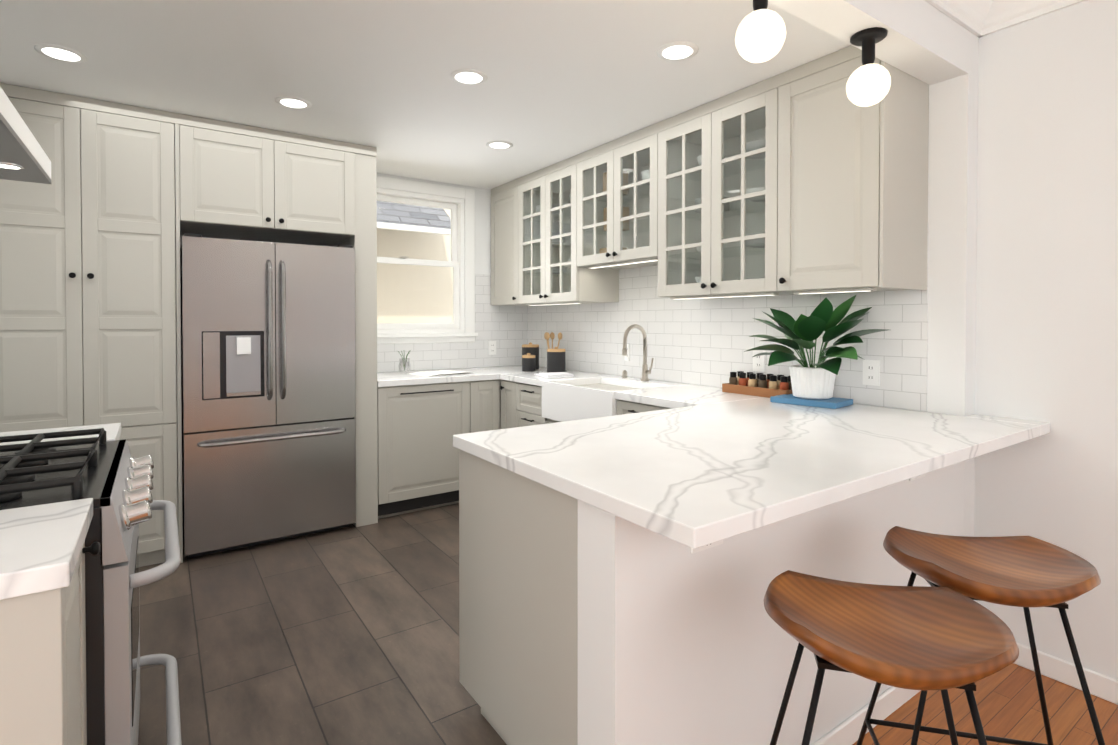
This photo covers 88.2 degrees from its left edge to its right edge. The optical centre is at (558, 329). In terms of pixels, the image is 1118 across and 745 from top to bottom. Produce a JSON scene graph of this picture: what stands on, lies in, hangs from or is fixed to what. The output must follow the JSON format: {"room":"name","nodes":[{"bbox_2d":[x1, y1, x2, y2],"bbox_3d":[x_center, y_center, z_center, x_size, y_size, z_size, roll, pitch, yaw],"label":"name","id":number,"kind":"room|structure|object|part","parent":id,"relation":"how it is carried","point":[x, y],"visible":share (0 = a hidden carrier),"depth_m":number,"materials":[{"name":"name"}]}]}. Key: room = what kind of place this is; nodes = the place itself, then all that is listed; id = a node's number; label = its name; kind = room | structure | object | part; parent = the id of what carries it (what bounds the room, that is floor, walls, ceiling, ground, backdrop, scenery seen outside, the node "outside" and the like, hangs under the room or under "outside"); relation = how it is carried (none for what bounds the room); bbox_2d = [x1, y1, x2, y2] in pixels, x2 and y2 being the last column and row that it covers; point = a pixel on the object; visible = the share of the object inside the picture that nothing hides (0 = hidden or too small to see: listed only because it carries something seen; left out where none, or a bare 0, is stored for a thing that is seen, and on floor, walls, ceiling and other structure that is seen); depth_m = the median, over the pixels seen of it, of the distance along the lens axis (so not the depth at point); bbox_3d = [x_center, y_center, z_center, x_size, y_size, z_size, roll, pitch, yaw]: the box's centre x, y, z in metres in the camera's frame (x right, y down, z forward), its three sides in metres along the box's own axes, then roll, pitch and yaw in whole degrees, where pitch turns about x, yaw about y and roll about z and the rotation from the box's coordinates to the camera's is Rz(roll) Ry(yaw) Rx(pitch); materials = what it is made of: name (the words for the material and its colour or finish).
{"room":"kitchen","nodes":[
{"label":"kitchen","id":0,"kind":"room"},
{"bbox_2d":[138,503,506,744],"bbox_3d":[-0.784,1.316,2.835,3.835,0.100,3.570,-1,1,-35],"label":"floor","id":1,"kind":"structure","parent":0,"point":[349,635],"depth_m":2.35,"materials":[{"name":"grey tile"}]},
{"bbox_2d":[0,515,95,744],"bbox_3d":[-1.165,0.852,0.915,0.621,0.878,0.399,-1,1,-35],"label":"base cabinet","id":2,"kind":"object","parent":1,"relation":"on","point":[43,637],"depth_m":0.91,"materials":[{"name":"grey paint"}]},
{"bbox_2d":[0,498,92,602],"bbox_3d":[-1.157,0.391,0.907,0.632,0.040,0.412,-1,1,-35],"label":"countertop","id":3,"kind":"structure","parent":2,"relation":"on","point":[40,545],"depth_m":0.99,"materials":[{"name":"white stone"}]},
{"bbox_2d":[0,97,177,566],"bbox_3d":[-2.543,0.082,3.118,0.776,2.360,0.665,-1,1,-35],"label":"pantry cabinet","id":4,"kind":"object","parent":1,"relation":"on","point":[87,291],"visible":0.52,"depth_m":2.90,"materials":[{"name":"grey paint"}]},
{"bbox_2d":[0,428,181,744],"bbox_3d":[-1.423,0.802,1.443,0.786,0.964,0.758,-1,1,-35],"label":"gas range","id":5,"kind":"object","parent":1,"relation":"on","point":[113,479],"visible":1,"depth_m":1.34,"materials":[{"name":"silver metal"}]},
{"bbox_2d":[96,431,120,554],"bbox_3d":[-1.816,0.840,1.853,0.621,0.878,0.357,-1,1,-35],"label":"base cabinet","id":6,"kind":"object","parent":1,"relation":"on","point":[97,543],"depth_m":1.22,"materials":[{"name":"grey paint"}]},
{"bbox_2d":[0,423,120,444],"bbox_3d":[-1.814,0.378,1.853,0.632,0.040,0.368,-1,1,-35],"label":"countertop","id":7,"kind":"structure","parent":6,"relation":"on","point":[112,430],"depth_m":1.99,"materials":[{"name":"white stone"}]},
{"bbox_2d":[180,233,355,557],"bbox_3d":[-1.804,0.368,3.577,0.900,1.775,0.708,-1,1,-35],"label":"fridge","id":8,"kind":"object","parent":1,"relation":"on","point":[268,391],"visible":1,"depth_m":3.30,"materials":[{"name":"grey metal"}]},
{"bbox_2d":[377,384,460,518],"bbox_3d":[-1.052,0.808,4.192,0.724,0.878,0.616,-1,1,-35],"label":"base cabinet","id":9,"kind":"object","parent":1,"relation":"on","point":[416,423],"depth_m":3.88,"materials":[{"name":"grey paint"}]},
{"bbox_2d":[377,365,546,387],"bbox_3d":[-0.722,0.345,4.403,1.513,0.040,0.625,-1,1,-35],"label":"countertop","id":10,"kind":"structure","parent":9,"relation":"on","point":[384,379],"depth_m":4.08,"materials":[{"name":"white stone"}]},
{"bbox_2d":[398,351,410,373],"bbox_3d":[-1.137,0.241,4.252,0.096,0.170,0.096,-1,1,-35],"label":"glass vase","id":11,"kind":"object","parent":10,"relation":"on","point":[403,359],"visible":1,"depth_m":4.23,"materials":[{"name":"clear glass"}]},
{"bbox_2d":[409,370,470,376],"bbox_3d":[-0.865,0.320,4.232,0.400,0.012,0.280,-1,1,-45],"label":"open magazine","id":12,"kind":"object","parent":10,"relation":"on","point":[437,373],"visible":0.97,"depth_m":4.19,"materials":[{"name":"white paper"}]},
{"bbox_2d":[522,351,538,370],"bbox_3d":[-0.234,0.254,4.462,0.102,0.140,0.104,-1,1,-35],"label":"canister","id":13,"kind":"object","parent":10,"relation":"on","point":[530,359],"depth_m":4.43,"materials":[{"name":"black ceramic"}]},
{"bbox_2d":[522,342,538,351],"bbox_3d":[-0.229,0.213,4.648,0.138,0.215,0.140,-1,1,-35],"label":"canister","id":14,"kind":"object","parent":10,"relation":"on","point":[525,347],"depth_m":4.59,"materials":[{"name":"black ceramic"}]},
{"bbox_2d":[461,376,500,431],"bbox_3d":[-0.705,0.806,4.388,0.327,0.878,0.688,-1,1,-35],"label":"base cabinet","id":15,"kind":"object","parent":1,"relation":"on","point":[478,397],"depth_m":4.15,"materials":[{"name":"grey paint"}]},
{"bbox_2d":[501,369,751,407],"bbox_3d":[0.365,0.355,3.614,0.626,0.040,1.910,-1,1,-35],"label":"countertop","id":16,"kind":"structure","parent":15,"relation":"on","point":[678,395],"depth_m":3.11,"materials":[{"name":"white stone"}]},
{"bbox_2d":[534,372,574,378],"bbox_3d":[-0.035,0.317,4.018,0.200,0.024,0.260,0,1,-23],"label":"dish towel","id":17,"kind":"object","parent":16,"relation":"on","point":[549,375],"visible":1,"depth_m":3.92,"materials":[{"name":"white fabric"}]},
{"bbox_2d":[546,345,564,372],"bbox_3d":[-0.021,0.227,4.330,0.138,0.195,0.140,-1,1,-35],"label":"canister","id":18,"kind":"object","parent":16,"relation":"on","point":[555,359],"depth_m":4.27,"materials":[{"name":"black ceramic"}]},
{"bbox_2d":[544,332,561,344],"bbox_3d":[-0.046,0.173,4.527,0.133,0.299,0.122,0,1,-8],"label":"wooden spoons","id":19,"kind":"object","parent":18,"relation":"in","point":[546,335],"depth_m":4.49,"materials":[{"name":"brown wood"}]},
{"bbox_2d":[541,376,668,419],"bbox_3d":[0.292,0.454,3.583,0.496,0.233,0.706,-1,1,-35],"label":"sink","id":20,"kind":"object","parent":16,"relation":"in","point":[578,397],"depth_m":3.56,"materials":[{"name":"white ceramic"}]},
{"bbox_2d":[622,324,652,379],"bbox_3d":[0.498,0.151,3.657,0.218,0.366,0.094,-1,1,-35],"label":"faucet","id":21,"kind":"object","parent":16,"relation":"on","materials":[{"name":"silver metal"}]},
{"bbox_2d":[722,371,792,397],"bbox_3d":[1.058,0.287,3.017,0.145,0.110,0.390,-1,1,-35],"label":"spice rack","id":22,"kind":"object","parent":16,"relation":"on","point":[760,385],"visible":0.96,"depth_m":2.98,"materials":[{"name":"brown wood"}]},
{"bbox_2d":[497,380,516,427],"bbox_3d":[-0.143,0.807,4.313,0.682,0.878,0.237,-1,1,-35],"label":"base cabinet","id":23,"kind":"object","parent":1,"relation":"on","point":[506,390],"depth_m":4.17,"materials":[{"name":"grey paint"}]},
{"bbox_2d":[453,448,577,744],"bbox_3d":[0.055,0.839,1.823,0.494,0.878,0.674,-1,1,-35],"label":"base cabinet","id":24,"kind":"object","parent":1,"relation":"on","point":[518,538],"depth_m":1.64,"materials":[{"name":"grey paint"}]},
{"bbox_2d":[453,396,1040,548],"bbox_3d":[0.709,0.376,2.038,1.859,0.040,1.072,-1,1,-35],"label":"countertop","id":25,"kind":"structure","parent":24,"relation":"on","point":[694,476],"depth_m":1.66,"materials":[{"name":"white stone"}]},
{"bbox_2d":[770,394,852,408],"bbox_3d":[1.178,0.333,2.693,0.202,0.026,0.300,-1,1,-43],"label":"book","id":26,"kind":"object","parent":25,"relation":"on","point":[833,403],"visible":0.85,"depth_m":2.62,"materials":[{"name":"blue paper"}]},
{"bbox_2d":[744,295,886,398],"bbox_3d":[1.092,0.083,2.644,0.460,0.472,0.648,-1,1,-35],"label":"potted plant","id":27,"kind":"object","parent":26,"relation":"on","point":[814,381],"visible":0.98,"depth_m":2.60,"materials":[{"name":"green plant"}]},
{"bbox_2d":[517,384,540,423],"bbox_3d":[0.057,0.810,4.082,0.616,0.878,0.497,-1,1,-35],"label":"base cabinet","id":28,"kind":"object","parent":1,"relation":"on","point":[528,395],"depth_m":3.92,"materials":[{"name":"grey paint"}]},
{"bbox_2d":[541,420,548,423],"bbox_3d":[0.364,0.816,3.639,0.616,0.878,0.711,-1,1,-35],"label":"base cabinet","id":29,"kind":"object","parent":1,"relation":"on","point":[542,421],"depth_m":3.76,"materials":[{"name":"grey paint"}]},
{"bbox_2d":[613,400,652,415],"bbox_3d":[0.682,0.822,3.182,0.616,0.878,0.530,-1,1,-35],"label":"base cabinet","id":30,"kind":"object","parent":1,"relation":"on","point":[618,405],"depth_m":3.08,"materials":[{"name":"grey paint"}]},
{"bbox_2d":[657,404,672,407],"bbox_3d":[0.837,0.825,2.899,0.684,0.878,0.240,-1,1,-35],"label":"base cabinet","id":31,"kind":"object","parent":1,"relation":"on","point":[658,405],"depth_m":2.84,"materials":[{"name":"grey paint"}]},
{"bbox_2d":[180,173,516,372],"bbox_3d":[-1.730,-0.012,4.181,3.835,2.720,0.150,-1,1,-35],"label":"wall","id":32,"kind":"structure","parent":0,"point":[482,230],"depth_m":4.83,"materials":[{"name":"white paint"}]},
{"bbox_2d":[174,113,359,246],"bbox_3d":[-1.836,-0.876,3.613,0.920,0.573,0.636,-1,1,-35],"label":"upper cabinet","id":33,"kind":"object","parent":32,"relation":"attached to","point":[240,181],"depth_m":3.34,"materials":[{"name":"grey paint"}]},
{"bbox_2d":[376,176,477,343],"bbox_3d":[-1.214,-0.521,4.487,1.210,1.260,0.165,-1,1,-35],"label":"window unit","id":34,"kind":"structure","parent":32,"relation":"in","point":[459,202],"depth_m":4.66,"materials":[{"name":"white wood"}]},
{"bbox_2d":[377,274,524,371],"bbox_3d":[-0.907,-0.079,4.656,1.500,0.799,0.007,-1,1,-35],"label":"tile backsplash","id":35,"kind":"structure","parent":32,"relation":"attached to","point":[505,325],"depth_m":4.82,"materials":[{"name":"white tile"}]},
{"bbox_2d":[488,341,495,354],"bbox_3d":[-0.566,0.159,4.886,0.075,0.115,0.008,-1,1,-35],"label":"outlet","id":36,"kind":"object","parent":35,"relation":"attached to","point":[491,347],"visible":1,"depth_m":4.88,"materials":[{"name":"white plastic"}]},
{"bbox_2d":[0,0,850,188],"bbox_3d":[-0.842,-1.254,2.797,3.735,0.200,3.410,-1,1,-35],"label":"ceiling","id":37,"kind":"structure","parent":0,"point":[566,79],"depth_m":2.52,"materials":[{"name":"white paint"}]},
{"bbox_2d":[34,43,87,62],"bbox_3d":[-2.071,-1.145,2.399,0.170,0.006,0.170,-1,1,-35],"label":"recessed light","id":38,"kind":"object","parent":37,"relation":"in","point":[59,52],"visible":0.96,"depth_m":2.39,"materials":[{"name":"white"}]},
{"bbox_2d":[275,96,311,108],"bbox_3d":[-1.353,-1.152,2.937,0.170,0.006,0.170,-1,1,-35],"label":"recessed light","id":39,"kind":"object","parent":37,"relation":"in","point":[293,102],"visible":0.94,"depth_m":2.92,"materials":[{"name":"white"}]},
{"bbox_2d":[450,69,486,84],"bbox_3d":[-0.411,-1.148,2.629,0.170,0.006,0.170,-1,1,-35],"label":"recessed light","id":40,"kind":"object","parent":37,"relation":"in","point":[467,76],"visible":1,"depth_m":2.61,"materials":[{"name":"white"}]},
{"bbox_2d":[486,141,512,148],"bbox_3d":[-0.375,-1.162,3.640,0.170,0.006,0.170,-1,1,-35],"label":"recessed light","id":41,"kind":"object","parent":37,"relation":"in","point":[499,144],"visible":0.96,"depth_m":3.62,"materials":[{"name":"white"}]},
{"bbox_2d":[657,41,698,60],"bbox_3d":[0.490,-1.145,2.380,0.170,0.006,0.170,-1,1,-35],"label":"recessed light","id":42,"kind":"object","parent":37,"relation":"in","point":[677,51],"visible":1,"depth_m":2.37,"materials":[{"name":"white"}]},
{"bbox_2d":[578,461,963,744],"bbox_3d":[0.845,0.889,1.872,1.849,0.978,0.140,-1,1,-35],"label":"wall","id":43,"kind":"structure","parent":0,"point":[679,643],"depth_m":1.49,"materials":[{"name":"white paint"}]},
{"bbox_2d":[812,686,920,744],"bbox_3d":[0.906,1.286,1.826,1.920,0.085,0.014,-1,1,-35],"label":"baseboard","id":44,"kind":"structure","parent":43,"relation":"attached to","point":[890,700],"depth_m":1.88,"materials":[{"name":"white wood"}]},
{"bbox_2d":[540,0,1117,679],"bbox_3d":[1.975,-0.034,2.048,0.220,3.020,7.880,-1,1,-35],"label":"wall","id":45,"kind":"structure","parent":0,"point":[1022,234],"depth_m":2.22,"materials":[{"name":"white paint"}]},
{"bbox_2d":[491,173,566,305],"bbox_3d":[-0.274,-0.689,4.750,0.377,0.978,0.520,-1,1,-35],"label":"upper cabinet","id":46,"kind":"object","parent":45,"relation":"attached to","point":[529,214],"depth_m":4.50,"materials":[{"name":"grey paint"}]},
{"bbox_2d":[525,223,928,411],"bbox_3d":[0.641,-0.067,3.769,0.007,0.799,3.229,-1,1,-35],"label":"tile backsplash","id":47,"kind":"structure","parent":45,"relation":"attached to","point":[707,342],"depth_m":3.35,"materials":[{"name":"white tile"}]},
{"bbox_2d":[625,344,629,360],"bbox_3d":[0.472,0.160,4.002,0.008,0.115,0.045,-1,1,-35],"label":"electrical outlet","id":48,"kind":"object","parent":47,"relation":"attached to","point":[627,357],"visible":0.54,"depth_m":3.99,"materials":[{"name":"white plastic"}]},
{"bbox_2d":[753,350,764,371],"bbox_3d":[1.082,0.172,3.123,0.008,0.115,0.075,-1,1,-35],"label":"electrical outlet","id":49,"kind":"object","parent":47,"relation":"attached to","point":[758,363],"visible":0.92,"depth_m":3.12,"materials":[{"name":"white plastic"}]},
{"bbox_2d":[863,360,879,385],"bbox_3d":[1.424,0.198,2.630,0.008,0.115,0.075,-1,1,-35],"label":"electrical outlet","id":50,"kind":"object","parent":47,"relation":"attached to","point":[871,372],"visible":1,"depth_m":2.62,"materials":[{"name":"white plastic"}]},
{"bbox_2d":[759,45,928,295],"bbox_3d":[1.256,-0.660,2.547,0.377,0.978,0.529,-1,1,-35],"label":"upper cabinet","id":51,"kind":"object","parent":45,"relation":"attached to","point":[809,178],"depth_m":2.39,"materials":[{"name":"grey paint"}]},
{"bbox_2d":[925,0,1013,37],"bbox_3d":[-0.488,-1.252,0.757,5.480,0.150,0.125,-1,1,-35],"label":"crown molding","id":52,"kind":"structure","parent":45,"relation":"attached to","point":[979,18],"depth_m":2.27,"materials":[{"name":"white paint"}]},
{"bbox_2d":[1005,0,1086,24],"bbox_3d":[2.901,-1.250,0.568,0.125,0.150,4.020,-1,1,-35],"label":"crown molding","id":53,"kind":"structure","parent":45,"relation":"attached to","point":[1017,11],"depth_m":2.21,"materials":[{"name":"white paint"}]},
{"bbox_2d":[1014,642,1117,704],"bbox_3d":[2.905,1.301,0.690,0.017,0.085,4.160,-1,1,-35],"label":"baseboard","id":54,"kind":"structure","parent":45,"relation":"attached to","point":[1104,687],"depth_m":2.14,"materials":[{"name":"white wood"}]},
{"bbox_2d":[768,0,968,84],"bbox_3d":[0.112,-1.275,1.335,3.635,0.520,0.140,-1,1,-35],"label":"header beam","id":55,"kind":"structure","parent":0,"point":[925,41],"depth_m":2.07,"materials":[{"name":"white paint"}]},
{"bbox_2d":[735,0,785,62],"bbox_3d":[0.582,-0.897,1.666,0.140,0.242,0.140,-1,1,-35],"label":"globe ceiling light","id":56,"kind":"object","parent":55,"relation":"hanging from","point":[760,37],"visible":1,"depth_m":1.62,"materials":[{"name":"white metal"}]},
{"bbox_2d":[846,27,890,106],"bbox_3d":[1.079,-0.902,2.011,0.140,0.242,0.140,-1,1,-35],"label":"globe ceiling light","id":57,"kind":"object","parent":55,"relation":"hanging from","point":[868,84],"visible":1,"depth_m":1.98,"materials":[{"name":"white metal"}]},
{"bbox_3d":[1.079,-0.857,2.012,0.140,0.152,0.140,-1,1,-35],"label":"bulb","id":58,"kind":"part","parent":57,"relation":"part of","materials":[{"name":"white glass"}]},
{"bbox_2d":[852,663,1117,744],"bbox_3d":[0.719,1.415,-0.948,5.880,0.100,4.359,-1,1,-35],"label":"floor","id":59,"kind":"structure","parent":0,"point":[1007,698],"depth_m":1.99,"materials":[{"name":"brown wood"}]},
{"bbox_2d":[764,570,1018,744],"bbox_3d":[0.641,0.942,1.154,0.553,0.782,0.353,0,1,15],"label":"bar stool","id":60,"kind":"object","parent":59,"relation":"on","point":[943,639],"visible":1,"depth_m":1.11,"materials":[{"name":"brown wood"}]},
{"bbox_2d":[856,526,1104,744],"bbox_3d":[1.059,0.938,1.443,0.553,0.782,0.353,0,1,13],"label":"bar stool","id":61,"kind":"object","parent":59,"relation":"on","point":[1025,572],"visible":0.98,"depth_m":1.42,"materials":[{"name":"brown wood"}]},
{"bbox_3d":[-2.220,0.020,1.699,0.200,2.720,3.370,-1,1,-35],"label":"wall","id":62,"kind":"structure","parent":0,"visible":0},
{"bbox_2d":[0,87,50,183],"bbox_3d":[-1.538,-0.475,1.315,0.481,0.074,0.812,-1,1,-35],"label":"range hood","id":63,"kind":"object","parent":62,"relation":"attached to","point":[24,157],"visible":1,"depth_m":1.49,"materials":[{"name":"silver metal"}]},
{"label":"outside","id":64,"kind":"structure","parent":0,"visible":0},
{"bbox_2d":[377,201,452,322],"bbox_3d":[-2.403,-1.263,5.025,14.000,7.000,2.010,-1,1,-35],"label":"window pane","id":65,"kind":"structure","parent":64,"point":[428,293],"depth_m":6.37,"materials":[{"name":"clear glass"}]}
]}

